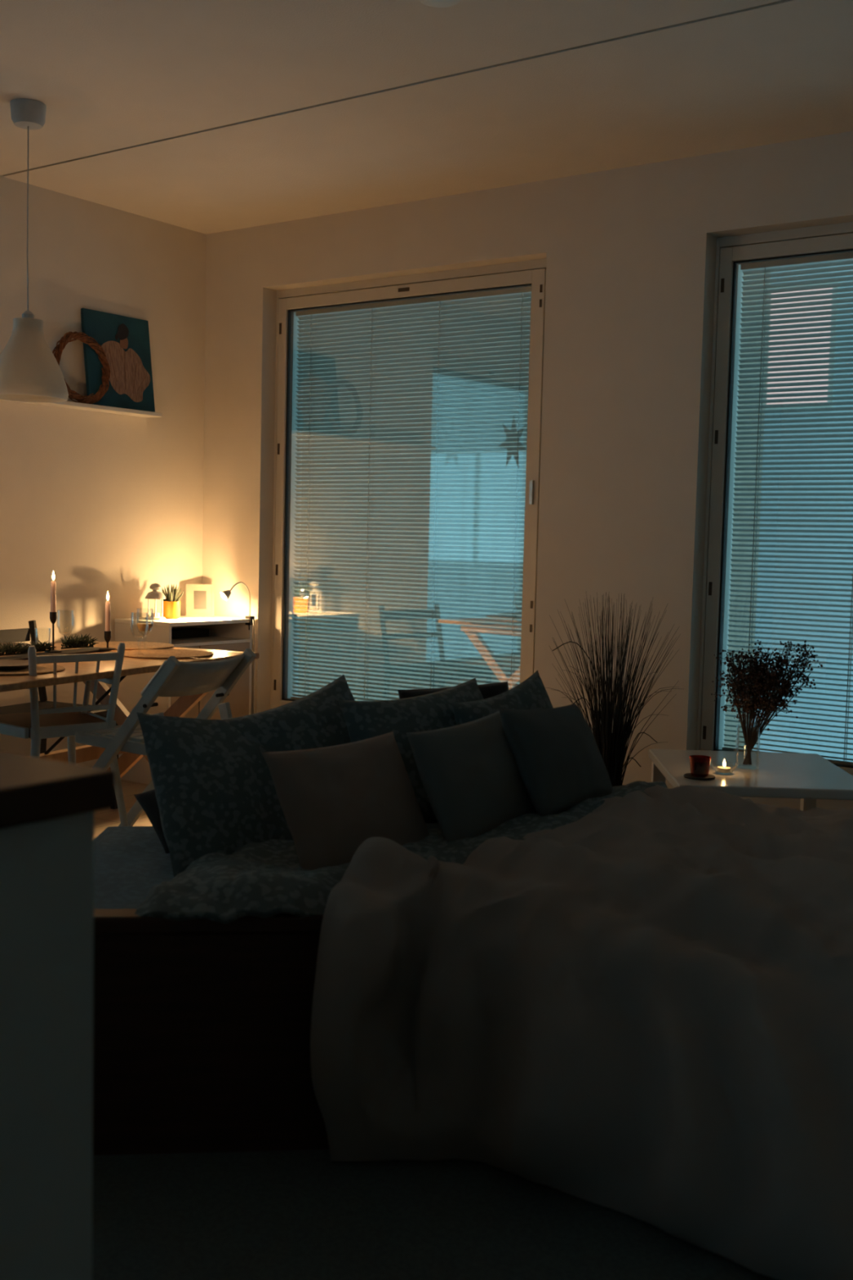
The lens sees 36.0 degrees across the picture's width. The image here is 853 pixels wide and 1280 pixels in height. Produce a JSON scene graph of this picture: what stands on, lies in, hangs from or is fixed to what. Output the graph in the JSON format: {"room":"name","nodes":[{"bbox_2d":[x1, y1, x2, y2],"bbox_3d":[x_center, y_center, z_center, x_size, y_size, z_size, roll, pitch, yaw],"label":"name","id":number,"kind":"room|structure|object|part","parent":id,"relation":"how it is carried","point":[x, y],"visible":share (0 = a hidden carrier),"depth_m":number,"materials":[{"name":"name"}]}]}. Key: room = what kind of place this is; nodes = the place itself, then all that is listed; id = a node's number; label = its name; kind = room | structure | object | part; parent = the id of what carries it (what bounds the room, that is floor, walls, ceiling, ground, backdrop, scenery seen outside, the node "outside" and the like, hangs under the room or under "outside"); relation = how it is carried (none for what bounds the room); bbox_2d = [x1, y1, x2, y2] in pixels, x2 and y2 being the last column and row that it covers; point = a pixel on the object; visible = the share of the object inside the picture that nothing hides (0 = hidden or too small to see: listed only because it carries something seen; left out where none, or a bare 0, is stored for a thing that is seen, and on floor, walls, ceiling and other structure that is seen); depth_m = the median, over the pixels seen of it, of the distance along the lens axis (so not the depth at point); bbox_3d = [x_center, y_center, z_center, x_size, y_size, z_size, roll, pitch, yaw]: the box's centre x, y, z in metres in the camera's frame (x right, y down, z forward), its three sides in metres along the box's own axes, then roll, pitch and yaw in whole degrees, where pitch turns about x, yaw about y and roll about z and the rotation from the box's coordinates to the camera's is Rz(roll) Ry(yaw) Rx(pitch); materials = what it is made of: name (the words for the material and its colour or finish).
{"room":"studio apartment","nodes":[
{"label":"studio apartment","id":0,"kind":"room"},
{"bbox_2d":[0,175,205,767],"bbox_3d":[-3.429,-0.533,3.494,0.300,2.750,7.600,4,5,35],"label":"wall","id":1,"kind":"structure","parent":0,"point":[104,502],"depth_m":5.92,"materials":[{"name":"paint"}]},
{"bbox_2d":[2,399,162,417],"bbox_3d":[-1.631,-1.029,5.628,0.104,0.038,1.245,4,5,35],"label":"ledge","id":2,"kind":"object","parent":1,"relation":"attached to","point":[69,403],"visible":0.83,"depth_m":5.83,"materials":[{"name":"white paint"}]},
{"bbox_2d":[52,331,110,404],"bbox_3d":[-1.516,-1.196,5.772,0.062,0.313,0.321,5,5,37],"label":"twig wreath","id":3,"kind":"object","parent":2,"relation":"on","point":[67,337],"visible":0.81,"depth_m":5.79,"materials":[{"name":"brown wicker"}]},
{"bbox_2d":[80,307,155,412],"bbox_3d":[-1.399,-1.262,5.968,0.070,0.428,0.385,4,5,35],"label":"canvas painting","id":4,"kind":"object","parent":2,"relation":"on","point":[124,340],"visible":0.94,"depth_m":5.96,"materials":[{"name":"fabric"}]},
{"bbox_2d":[93,779,152,839],"bbox_3d":[-0.785,1.022,1.763,6.800,0.060,8.100,4,5,35],"label":"floor","id":5,"kind":"structure","parent":0,"point":[104,819],"depth_m":5.34,"materials":[{"name":"brown wood"}]},
{"bbox_2d":[0,751,114,1279],"bbox_3d":[-1.609,0.626,0.369,0.935,0.900,3.115,4,5,35],"label":"kitchen counter","id":6,"kind":"object","parent":5,"relation":"on","point":[47,807],"visible":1,"depth_m":1.30,"materials":[{"name":"grey wood"}]},
{"bbox_2d":[0,751,114,829],"bbox_3d":[-1.599,0.197,0.337,0.935,0.038,3.115,4,5,35],"label":"countertop","id":7,"kind":"structure","parent":6,"relation":"on","point":[33,789],"depth_m":1.29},
{"bbox_2d":[0,620,118,808],"bbox_3d":[-1.580,0.321,5.307,0.471,0.763,0.490,3,5,25],"label":"dining chair","id":8,"kind":"object","parent":5,"relation":"on","point":[15,635],"visible":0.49,"depth_m":5.46,"materials":[{"name":"paint"}]},
{"bbox_3d":[-1.774,-0.011,5.368,0.014,0.055,0.430,3,5,25],"label":"rail","id":9,"kind":"part","parent":8,"relation":"part of","materials":[{"name":"black paint"}]},
{"bbox_3d":[-1.650,0.089,5.575,0.091,0.344,0.018,3,5,25],"label":"post","id":10,"kind":"part","parent":8,"relation":"part of","materials":[{"name":"black paint"}]},
{"bbox_3d":[-1.485,0.524,5.024,0.022,0.403,0.022,3,5,25],"label":"leg","id":11,"kind":"part","parent":8,"relation":"part of","materials":[{"name":"black paint"}]},
{"bbox_3d":[-1.638,0.477,5.595,0.049,0.404,0.024,3,5,25],"label":"leg","id":12,"kind":"part","parent":8,"relation":"part of","materials":[{"name":"black paint"}]},
{"bbox_3d":[-1.554,0.291,5.293,0.415,0.016,0.490,3,5,25],"label":"seat","id":13,"kind":"part","parent":8,"relation":"part of","materials":[{"name":"black paint"}]},
{"bbox_3d":[-1.290,0.498,5.433,0.022,0.403,0.022,3,5,25],"label":"leg","id":14,"kind":"part","parent":8,"relation":"part of","materials":[{"name":"black paint"}]},
{"bbox_2d":[0,642,128,826],"bbox_3d":[-1.218,0.395,4.259,0.428,0.794,0.470,-2,6,-42],"label":"dining chair","id":15,"kind":"object","parent":5,"relation":"on","point":[37,724],"visible":0.75,"depth_m":4.16,"materials":[{"name":"white paint"}]},
{"bbox_3d":[-1.367,0.275,4.162,0.363,0.034,0.014,5,6,41],"label":"seat rail","id":16,"kind":"part","parent":15,"relation":"part of","materials":[{"name":"white paint"}]},
{"bbox_3d":[-1.202,0.157,4.024,0.025,0.284,0.066,1,4,0],"label":"post","id":17,"kind":"part","parent":15,"relation":"part of","materials":[{"name":"white paint"}]},
{"bbox_3d":[-1.208,0.545,4.031,0.030,0.529,0.123,1,4,-4],"label":"leg","id":18,"kind":"part","parent":15,"relation":"part of","materials":[{"name":"white paint"}]},
{"bbox_3d":[-1.241,0.271,4.280,0.379,0.028,0.370,-2,6,-42],"label":"seat","id":19,"kind":"part","parent":15,"relation":"part of","materials":[{"name":"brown wood"}]},
{"bbox_3d":[-1.223,0.507,4.533,0.030,0.528,0.091,1,4,-4],"label":"leg","id":20,"kind":"part","parent":15,"relation":"part of","materials":[{"name":"white paint"}]},
{"bbox_3d":[-1.112,0.284,4.134,0.280,0.036,0.016,-2,6,-42],"label":"seat rail","id":21,"kind":"part","parent":15,"relation":"part of","materials":[{"name":"white paint"}]},
{"bbox_3d":[-1.106,0.217,4.124,0.262,0.016,0.014,-2,6,-42],"label":"rail","id":22,"kind":"part","parent":15,"relation":"part of","materials":[{"name":"white paint"}]},
{"bbox_3d":[-1.089,0.056,4.098,0.296,0.024,0.016,-2,6,-42],"label":"rail","id":23,"kind":"part","parent":15,"relation":"part of","materials":[{"name":"white paint"}]},
{"bbox_3d":[-1.149,0.187,4.441,0.019,0.125,0.052,2,4,13],"label":"arm post","id":24,"kind":"part","parent":15,"relation":"part of","materials":[{"name":"white paint"}]},
{"bbox_3d":[-1.109,0.264,4.390,0.014,0.034,0.363,-2,5,-34],"label":"seat rail","id":25,"kind":"part","parent":15,"relation":"part of","materials":[{"name":"white paint"}]},
{"bbox_3d":[-1.078,0.126,4.342,0.030,0.026,0.319,-1,5,-30],"label":"armrest","id":26,"kind":"part","parent":15,"relation":"part of","materials":[{"name":"white paint"}]},
{"bbox_3d":[-0.998,0.148,4.205,0.067,0.284,0.024,2,4,6],"label":"post","id":27,"kind":"part","parent":15,"relation":"part of","materials":[{"name":"white paint"}]},
{"bbox_3d":[-0.985,0.535,4.233,0.124,0.530,0.029,2,4,5],"label":"leg","id":28,"kind":"part","parent":15,"relation":"part of","materials":[{"name":"white paint"}]},
{"bbox_2d":[0,641,259,777],"bbox_3d":[-1.374,0.433,4.440,0.840,0.720,1.650,3,5,25],"label":"dining table","id":29,"kind":"object","parent":5,"relation":"on","point":[131,666],"visible":0.35,"depth_m":4.60,"materials":[{"name":"brown wood"}]},
{"bbox_2d":[0,663,65,675],"bbox_3d":[-1.331,0.091,4.150,0.366,0.006,0.366,4,5,35],"label":"placemat","id":30,"kind":"object","parent":29,"relation":"on","point":[42,668],"visible":0.52,"depth_m":4.09,"materials":[{"name":"brown wicker"}]},
{"bbox_2d":[0,659,38,669],"bbox_3d":[-1.331,0.080,4.149,0.216,0.016,0.216,4,5,35],"label":"plate","id":31,"kind":"object","parent":30,"relation":"on","point":[4,664],"visible":0.84,"depth_m":4.20,"materials":[{"name":"white ceramic"}]},
{"bbox_2d":[0,647,111,660],"bbox_3d":[-1.381,0.058,4.548,0.090,0.010,0.830,3,5,23],"label":"serving board","id":32,"kind":"object","parent":29,"relation":"on","point":[86,650],"visible":0.56,"depth_m":4.68,"materials":[{"name":"black paint"}]},
{"bbox_2d":[0,641,28,656],"bbox_3d":[-1.428,0.027,4.441,0.076,0.054,0.214,4,5,33],"label":"sprig","id":33,"kind":"object","parent":32,"relation":"on","point":[16,648],"visible":0.94,"depth_m":4.46,"materials":[{"name":"green plant"}]},
{"bbox_2d":[22,640,55,652],"bbox_3d":[-1.363,0.023,4.600,0.076,0.042,0.147,5,5,37],"label":"sprig","id":34,"kind":"object","parent":32,"relation":"on","point":[38,646],"visible":0.62,"depth_m":4.61,"materials":[{"name":"green plant"}]},
{"bbox_2d":[44,612,62,653],"bbox_3d":[-1.331,-0.028,4.684,0.060,0.143,0.060,4,5,35],"label":"candlestick","id":35,"kind":"object","parent":32,"relation":"on","point":[53,615],"visible":0.9,"depth_m":4.67,"materials":[{"name":"black metal"}]},
{"bbox_3d":[-1.331,-0.012,4.685,0.006,0.099,0.006,2,4,13],"label":"stem","id":36,"kind":"part","parent":35,"relation":"part of","materials":[{"name":"black metal"}]},
{"bbox_2d":[50,570,56,612],"bbox_3d":[-1.327,-0.174,4.673,0.019,0.148,0.019,4,5,35],"label":"taper candle","id":37,"kind":"object","parent":35,"relation":"on","point":[53,603],"visible":1,"depth_m":4.67,"materials":[{"name":"wax"}]},
{"bbox_2d":[49,612,57,623],"bbox_3d":[-1.330,-0.079,4.680,0.025,0.042,0.025,4,5,35],"label":"cup","id":38,"kind":"object","parent":35,"relation":"on","point":[53,615],"depth_m":4.67,"materials":[{"name":"black metal"}]},
{"bbox_2d":[60,633,97,648],"bbox_3d":[-1.273,0.003,4.803,0.152,0.056,0.075,-3,6,-44],"label":"sprig","id":39,"kind":"object","parent":32,"relation":"on","point":[77,642],"visible":1,"depth_m":4.79,"materials":[{"name":"green plant"}]},
{"bbox_2d":[98,631,115,650],"bbox_3d":[-1.175,0.001,4.838,0.060,0.068,0.060,4,5,35],"label":"candlestick","id":40,"kind":"object","parent":32,"relation":"on","point":[107,633],"visible":1,"depth_m":4.83,"materials":[{"name":"black metal"}]},
{"bbox_2d":[105,591,110,631],"bbox_3d":[-1.172,-0.107,4.830,0.019,0.148,0.019,4,5,35],"label":"taper candle","id":41,"kind":"object","parent":40,"relation":"on","point":[107,603],"visible":1,"depth_m":4.82,"materials":[{"name":"wax"}]},
{"bbox_2d":[104,631,111,642],"bbox_3d":[-1.174,-0.012,4.837,0.025,0.042,0.025,4,5,35],"label":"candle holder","id":42,"kind":"object","parent":40,"relation":"on","point":[107,633],"depth_m":4.83,"materials":[{"name":"black metal"}]},
{"bbox_3d":[-1.200,0.230,4.782,0.012,0.310,0.546,3,5,25],"label":"brace rod","id":43,"kind":"part","parent":29,"relation":"part of","materials":[{"name":"black metal"}]},
{"bbox_3d":[-1.081,0.400,5.034,0.777,0.711,0.030,3,5,25],"label":"leg","id":44,"kind":"part","parent":29,"relation":"part of","materials":[{"name":"brown wood"}]},
{"bbox_2d":[88,641,174,649],"bbox_3d":[-1.157,0.022,5.116,0.346,0.006,0.346,4,5,35],"label":"placemat","id":45,"kind":"object","parent":29,"relation":"on","point":[128,645],"visible":0.75,"depth_m":5.11,"materials":[{"name":"beige wicker"}]},
{"bbox_2d":[136,622,152,631],"bbox_3d":[-1.056,-0.038,4.923,0.065,0.160,0.065,4,5,35],"label":"goblet","id":46,"kind":"object","parent":29,"relation":"on","point":[141,626],"visible":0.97,"depth_m":4.90,"materials":[{"name":"clear glass"}]},
{"bbox_3d":[-1.085,0.397,5.071,0.777,0.711,0.030,3,5,25],"label":"leg","id":47,"kind":"part","parent":29,"relation":"part of","materials":[{"name":"brown wood"}]},
{"bbox_2d":[124,648,213,658],"bbox_3d":[-0.954,0.051,4.801,0.346,0.006,0.346,4,5,35],"label":"placemat","id":48,"kind":"object","parent":29,"relation":"on","point":[144,653],"visible":0.82,"depth_m":4.78,"materials":[{"name":"brown wicker"}]},
{"bbox_2d":[188,657,215,659],"bbox_3d":[-0.824,0.063,4.660,0.185,0.004,0.016,4,5,30],"label":"fork","id":49,"kind":"object","parent":29,"relation":"on","point":[188,657],"visible":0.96,"depth_m":4.64,"materials":[{"name":"metal"}]},
{"bbox_2d":[208,651,242,653],"bbox_3d":[-0.776,0.046,4.908,0.195,0.003,0.014,2,4,9],"label":"knife","id":50,"kind":"object","parent":29,"relation":"on","point":[209,651],"visible":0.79,"depth_m":4.90,"materials":[{"name":"metal"}]},
{"bbox_3d":[-1.556,0.036,4.798,0.346,0.006,0.346,4,5,35],"label":"placemat","id":51,"kind":"object","parent":29,"relation":"on","visible":0},
{"bbox_2d":[0,642,31,648],"bbox_3d":[-1.555,0.025,4.798,0.216,0.016,0.216,4,5,35],"label":"plate","id":52,"kind":"object","parent":51,"relation":"on","point":[2,643],"visible":0.1,"depth_m":4.88,"materials":[{"name":"white ceramic"}]},
{"bbox_2d":[75,648,256,826],"bbox_3d":[-0.904,0.416,4.212,0.748,0.790,0.402,4,5,29],"label":"folding chair","id":53,"kind":"object","parent":5,"relation":"on","point":[174,677],"visible":0.5,"depth_m":4.04,"materials":[{"name":"white paint"}]},
{"bbox_3d":[-0.962,0.320,4.055,0.316,0.047,0.020,4,5,29],"label":"seat rail","id":54,"kind":"part","parent":53,"relation":"part of","materials":[{"name":"white paint"}]},
{"bbox_3d":[-0.882,0.294,4.193,0.305,0.012,0.310,4,5,29],"label":"seat","id":55,"kind":"part","parent":53,"relation":"part of","materials":[{"name":"white paint"}]},
{"bbox_3d":[-1.031,0.424,4.072,0.665,0.790,0.022,4,5,29],"label":"leg","id":56,"kind":"part","parent":53,"relation":"part of","materials":[{"name":"white paint"}]},
{"bbox_3d":[-0.746,0.525,3.946,0.201,0.608,0.020,4,5,29],"label":"leg","id":57,"kind":"part","parent":53,"relation":"part of","materials":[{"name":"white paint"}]},
{"bbox_3d":[-0.705,0.111,4.081,0.137,0.126,0.394,4,5,29],"label":"backrest","id":58,"kind":"part","parent":53,"relation":"part of","materials":[{"name":"white paint"}]},
{"bbox_3d":[-0.589,0.508,4.224,0.201,0.608,0.020,4,5,29],"label":"leg","id":59,"kind":"part","parent":53,"relation":"part of","materials":[{"name":"white paint"}]},
{"bbox_2d":[114,615,252,784],"bbox_3d":[-1.145,0.271,6.213,0.362,0.745,0.545,4,5,35],"label":"writing desk","id":60,"kind":"object","parent":5,"relation":"on","point":[225,633],"visible":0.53,"depth_m":6.06,"materials":[{"name":"white paint"}]},
{"bbox_2d":[145,582,165,619],"bbox_3d":[-1.254,-0.179,6.077,0.096,0.167,0.096,4,5,35],"label":"lantern","id":61,"kind":"object","parent":60,"relation":"on","point":[155,594],"visible":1,"depth_m":6.05,"materials":[{"name":"metal"}]},
{"bbox_2d":[161,583,183,618],"bbox_3d":[-1.201,-0.182,6.159,0.118,0.163,0.110,-1,5,-24],"label":"aloe","id":62,"kind":"object","parent":60,"relation":"on","point":[171,604],"visible":0.96,"depth_m":6.14,"materials":[{"name":"plant"}]},
{"bbox_2d":[163,600,180,618],"bbox_3d":[-1.198,-0.142,6.168,0.085,0.082,0.084,4,5,35],"label":"pot","id":63,"kind":"object","parent":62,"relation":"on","point":[171,609],"depth_m":6.13,"materials":[{"name":"yellow ceramic"}]},
{"bbox_3d":[-1.105,0.321,5.980,0.017,0.581,0.170,4,5,35],"label":"door","id":64,"kind":"part","parent":60,"relation":"part of","materials":[{"name":"white wood"}]},
{"bbox_2d":[171,627,208,639],"bbox_3d":[-1.227,-0.029,6.244,0.120,0.037,0.420,4,5,35],"label":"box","id":65,"kind":"object","parent":60,"relation":"on","point":[183,633],"visible":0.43,"depth_m":6.29,"materials":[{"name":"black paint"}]},
{"bbox_2d":[186,583,213,616],"bbox_3d":[-1.100,-0.192,6.383,0.135,0.158,0.049,0,4,-13],"label":"framed print","id":66,"kind":"object","parent":60,"relation":"on","point":[199,597],"visible":1,"depth_m":6.38},
{"bbox_2d":[171,635,249,647],"bbox_3d":[-1.137,0.004,6.192,0.350,0.014,0.509,4,5,35],"label":"shelf","id":67,"kind":"object","parent":60,"relation":"attached to","point":[211,641],"depth_m":6.18,"materials":[{"name":"white paint"}]},
{"bbox_3d":[-0.956,0.309,6.190,0.017,0.581,0.329,4,5,35],"label":"door","id":68,"kind":"part","parent":60,"relation":"part of","materials":[{"name":"white wood"}]},
{"bbox_2d":[220,582,254,713],"bbox_3d":[-0.903,0.178,6.275,0.182,0.912,0.054,-1,5,-33],"label":"gooseneck lamp","id":69,"kind":"object","parent":60,"relation":"attached to","point":[225,594],"visible":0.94,"depth_m":6.28,"materials":[{"name":"metal"}]},
{"bbox_3d":[-0.954,-0.209,6.204,0.038,0.036,0.034,4,5,35],"label":"bulb","id":70,"kind":"part","parent":69,"relation":"part of","materials":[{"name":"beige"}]},
{"bbox_3d":[-0.951,-0.212,6.209,0.047,0.050,0.051,4,5,35],"label":"lamp shade","id":71,"kind":"part","parent":69,"relation":"part of","materials":[{"name":"metal"}]},
{"bbox_3d":[-0.835,0.265,6.315,0.016,0.736,0.031,1,4,-5],"label":"power cord","id":72,"kind":"part","parent":69,"relation":"part of","materials":[{"name":"plastic"}]},
{"bbox_2d":[92,826,328,1155],"bbox_3d":[0.166,0.642,2.965,2.060,0.560,1.032,1,4,-6],"label":"daybed","id":73,"kind":"object","parent":5,"relation":"on","point":[202,1028],"visible":0.09,"depth_m":2.40,"materials":[{"name":"brown wood"}]},
{"bbox_3d":[0.167,0.564,2.973,1.970,0.114,0.933,1,4,-6],"label":"mattress","id":74,"kind":"part","parent":73,"relation":"part of","materials":[{"name":"white fabric"}]},
{"bbox_2d":[133,789,169,853],"bbox_3d":[-0.510,0.415,3.212,0.368,0.150,0.172,-2,5,-36],"label":"cushion","id":75,"kind":"object","parent":73,"relation":"on","point":[147,800],"visible":0.1,"depth_m":3.12,"materials":[{"name":"black fabric"}]},
{"bbox_3d":[0.220,0.524,2.472,2.060,0.032,0.062,1,4,-6],"label":"rail","id":76,"kind":"part","parent":73,"relation":"part of","materials":[{"name":"brown wood"}]},
{"bbox_3d":[0.215,0.750,2.488,2.040,0.420,0.035,1,4,-6],"label":"panel","id":77,"kind":"part","parent":73,"relation":"part of","materials":[{"name":"brown wood"}]},
{"bbox_2d":[136,712,293,877],"bbox_3d":[-0.444,0.369,3.058,0.480,0.403,0.281,-3,6,-43],"label":"pillow","id":78,"kind":"object","parent":73,"relation":"on","point":[215,789],"visible":0.66,"depth_m":2.96,"materials":[{"name":"blue fabric"}]},
{"bbox_2d":[222,674,355,751],"bbox_3d":[-0.297,0.309,3.233,0.210,0.420,0.491,6,6,44],"label":"pillow","id":79,"kind":"object","parent":73,"relation":"on","point":[315,720],"visible":0.29,"depth_m":3.20,"materials":[{"name":"blue fabric"}]},
{"bbox_2d":[133,780,667,924],"bbox_3d":[0.043,0.449,2.864,1.293,0.138,0.883,1,4,-9],"label":"quilt","id":80,"kind":"object","parent":73,"relation":"on","point":[265,879],"visible":0.39,"depth_m":2.49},
{"bbox_2d":[261,731,429,870],"bbox_3d":[-0.164,0.364,2.889,0.181,0.276,0.403,6,6,44],"label":"cushion","id":81,"kind":"object","parent":80,"relation":"on","point":[333,799],"visible":0.84,"depth_m":2.81,"materials":[{"name":"brown fabric"}]},
{"bbox_2d":[337,677,483,822],"bbox_3d":[0.015,0.288,3.289,0.449,0.354,0.216,-3,6,-43],"label":"pillow","id":82,"kind":"object","parent":80,"relation":"on","point":[364,720],"visible":0.3,"depth_m":3.21,"materials":[{"name":"blue fabric"}]},
{"bbox_2d":[406,711,537,842],"bbox_3d":[0.119,0.323,3.044,0.171,0.282,0.386,5,6,42],"label":"cushion","id":83,"kind":"object","parent":80,"relation":"on","point":[472,780],"visible":0.84,"depth_m":2.96,"materials":[{"name":"grey fabric"}]},
{"bbox_2d":[451,670,553,724],"bbox_3d":[0.229,0.275,3.390,0.413,0.372,0.157,-3,6,-45],"label":"pillow","id":84,"kind":"object","parent":80,"relation":"on","point":[531,693],"visible":0.2,"depth_m":3.38,"materials":[{"name":"fabric"}]},
{"bbox_2d":[498,703,613,816],"bbox_3d":[0.322,0.286,3.172,0.177,0.259,0.343,5,6,40],"label":"cushion","id":85,"kind":"object","parent":80,"relation":"on","point":[561,765],"visible":0.93,"depth_m":3.08,"materials":[{"name":"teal fabric"}]},
{"bbox_2d":[397,681,508,698],"bbox_3d":[0.094,0.267,3.459,0.335,0.301,0.141,0,5,-22],"label":"pillow","id":86,"kind":"object","parent":73,"relation":"on","point":[490,690],"visible":0.07,"depth_m":3.48,"materials":[{"name":"black fabric"}]},
{"bbox_2d":[310,784,852,1279],"bbox_3d":[0.509,0.668,2.640,1.446,0.558,1.613,1,4,-2],"label":"blanket","id":87,"kind":"object","parent":73,"relation":"on","point":[640,1006],"visible":0.99,"depth_m":2.30,"materials":[{"name":"beige fabric"}]},
{"bbox_2d":[92,1149,777,1279],"bbox_3d":[0.023,1.014,1.679,3.200,0.006,3.000,1,4,-6],"label":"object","id":88,"kind":"structure","parent":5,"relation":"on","point":[287,1215],"depth_m":2.18,"materials":[{"name":"carpet"}]},
{"bbox_2d":[545,591,679,786],"bbox_3d":[0.667,0.310,4.781,0.509,0.970,0.439,2,4,7],"label":"potted grass","id":89,"kind":"object","parent":5,"relation":"on","point":[611,741],"depth_m":4.75,"materials":[{"name":"plant"}]},
{"bbox_2d":[648,748,852,810],"bbox_3d":[0.950,0.623,3.857,0.530,0.500,0.620,2,4,2],"label":"side table","id":90,"kind":"object","parent":5,"relation":"on","point":[808,777],"visible":0.36,"depth_m":3.75,"materials":[{"name":"white paint"}]},
{"bbox_3d":[0.726,0.610,4.145,0.040,0.472,0.040,2,4,2],"label":"leg","id":91,"kind":"part","parent":90,"relation":"part of","materials":[{"name":"white paint"}]},
{"bbox_2d":[683,773,715,780],"bbox_3d":[0.759,0.380,3.653,0.088,0.006,0.088,4,5,35],"label":"coaster","id":92,"kind":"object","parent":90,"relation":"on","point":[688,775],"visible":0.8,"depth_m":3.63,"materials":[{"name":"black paint"}]},
{"bbox_2d":[688,755,711,776],"bbox_3d":[0.760,0.350,3.651,0.060,0.052,0.060,4,5,35],"label":"glass","id":93,"kind":"object","parent":92,"relation":"on","point":[700,765],"visible":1,"depth_m":3.63,"materials":[{"name":"glass"}]},
{"bbox_2d":[717,759,731,773],"bbox_3d":[0.845,0.358,3.726,0.076,0.042,0.076,4,5,35],"label":"tealight candle","id":94,"kind":"object","parent":90,"relation":"on","point":[723,769],"visible":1,"depth_m":3.71,"materials":[{"name":"white wax"}]},
{"bbox_3d":[1.195,0.622,4.128,0.040,0.472,0.040,2,4,2],"label":"leg","id":95,"kind":"part","parent":90,"relation":"part of","materials":[{"name":"white paint"}]},
{"bbox_3d":[0.938,0.310,3.833,0.068,0.125,0.068,4,5,35],"label":"glass vase","id":96,"kind":"object","parent":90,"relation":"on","visible":0},
{"bbox_2d":[711,640,822,764],"bbox_3d":[0.986,0.183,3.821,0.309,0.364,0.227,3,5,18],"label":"bouquet","id":97,"kind":"object","parent":96,"relation":"in","point":[759,680],"visible":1,"depth_m":3.80,"materials":[{"name":"plant"}]},
{"bbox_2d":[0,0,852,234],"bbox_3d":[-0.710,-1.635,1.491,6.500,0.080,7.800,4,5,35],"label":"ceiling","id":98,"kind":"structure","parent":0,"point":[108,75],"depth_m":4.30,"materials":[{"name":"paint"}]},
{"bbox_2d":[0,98,68,402],"bbox_3d":[-1.380,-1.341,4.549,0.274,1.000,0.274,4,5,35],"label":"pendant lamp","id":99,"kind":"object","parent":98,"relation":"hanging from","point":[30,372],"visible":1,"depth_m":4.50,"materials":[{"name":"white metal"}]},
{"bbox_3d":[-1.377,-1.471,4.538,0.006,0.680,0.014,-1,5,-28],"label":"cord","id":100,"kind":"part","parent":99,"relation":"part of","materials":[{"name":"white plastic"}]},
{"bbox_3d":[-1.388,-0.980,4.576,0.274,0.275,0.274,4,5,35],"label":"lamp shade","id":101,"kind":"part","parent":99,"relation":"part of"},
{"bbox_2d":[419,0,460,7],"bbox_3d":[0.035,-1.712,3.488,0.120,0.030,0.120,4,5,35],"label":"smoke detector","id":102,"kind":"object","parent":98,"relation":"attached to","point":[434,3],"visible":1,"depth_m":3.51,"materials":[{"name":"white paint"}]},
{"bbox_2d":[202,131,852,809],"bbox_3d":[1.508,-0.516,4.833,6.800,2.750,0.300,4,5,35],"label":"wall","id":103,"kind":"structure","parent":0,"point":[629,252],"depth_m":5.22,"materials":[{"name":"paint"}]},
{"bbox_2d":[270,258,546,709],"bbox_3d":[-0.075,-0.615,5.966,1.545,2.024,0.162,4,5,35],"label":"window","id":104,"kind":"structure","parent":103,"relation":"in","point":[527,273],"depth_m":6.04,"materials":[{"name":"paint"}]},
{"bbox_3d":[-0.065,-0.616,5.979,1.525,2.024,0.068,4,5,35],"label":"sash","id":105,"kind":"part","parent":104,"relation":"part of","materials":[{"name":"paint"}]},
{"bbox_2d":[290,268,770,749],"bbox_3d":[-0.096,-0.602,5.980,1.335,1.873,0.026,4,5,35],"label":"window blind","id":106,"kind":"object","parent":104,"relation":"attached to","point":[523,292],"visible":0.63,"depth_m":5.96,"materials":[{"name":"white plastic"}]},
{"bbox_3d":[-0.119,0.326,6.051,1.327,0.011,0.020,4,5,35],"label":"rail","id":107,"kind":"part","parent":106,"relation":"part of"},
{"bbox_3d":[0.441,-0.618,5.507,0.014,0.100,0.014,4,5,35],"label":"handle","id":108,"kind":"part","parent":104,"relation":"part of","materials":[{"name":"metal"}]},
{"bbox_2d":[696,221,852,775],"bbox_3d":[1.746,-0.474,4.677,1.546,2.024,0.162,4,5,35],"label":"window","id":109,"kind":"structure","parent":103,"relation":"in","point":[732,251],"depth_m":5.03,"materials":[{"name":"paint"}]},
{"bbox_3d":[1.756,-0.474,4.691,1.526,2.024,0.068,4,5,35],"label":"sash","id":110,"kind":"part","parent":109,"relation":"part of","materials":[{"name":"paint"}]},
{"bbox_2d":[722,252,852,764],"bbox_3d":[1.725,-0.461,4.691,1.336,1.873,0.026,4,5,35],"label":"window blind","id":111,"kind":"object","parent":109,"relation":"attached to","point":[846,257],"visible":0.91,"depth_m":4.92,"materials":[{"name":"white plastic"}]},
{"bbox_3d":[1.702,0.467,4.762,1.328,0.011,0.020,4,5,35],"label":"rail","id":112,"kind":"part","parent":111,"relation":"part of","materials":[{"name":"white metal"}]}
]}

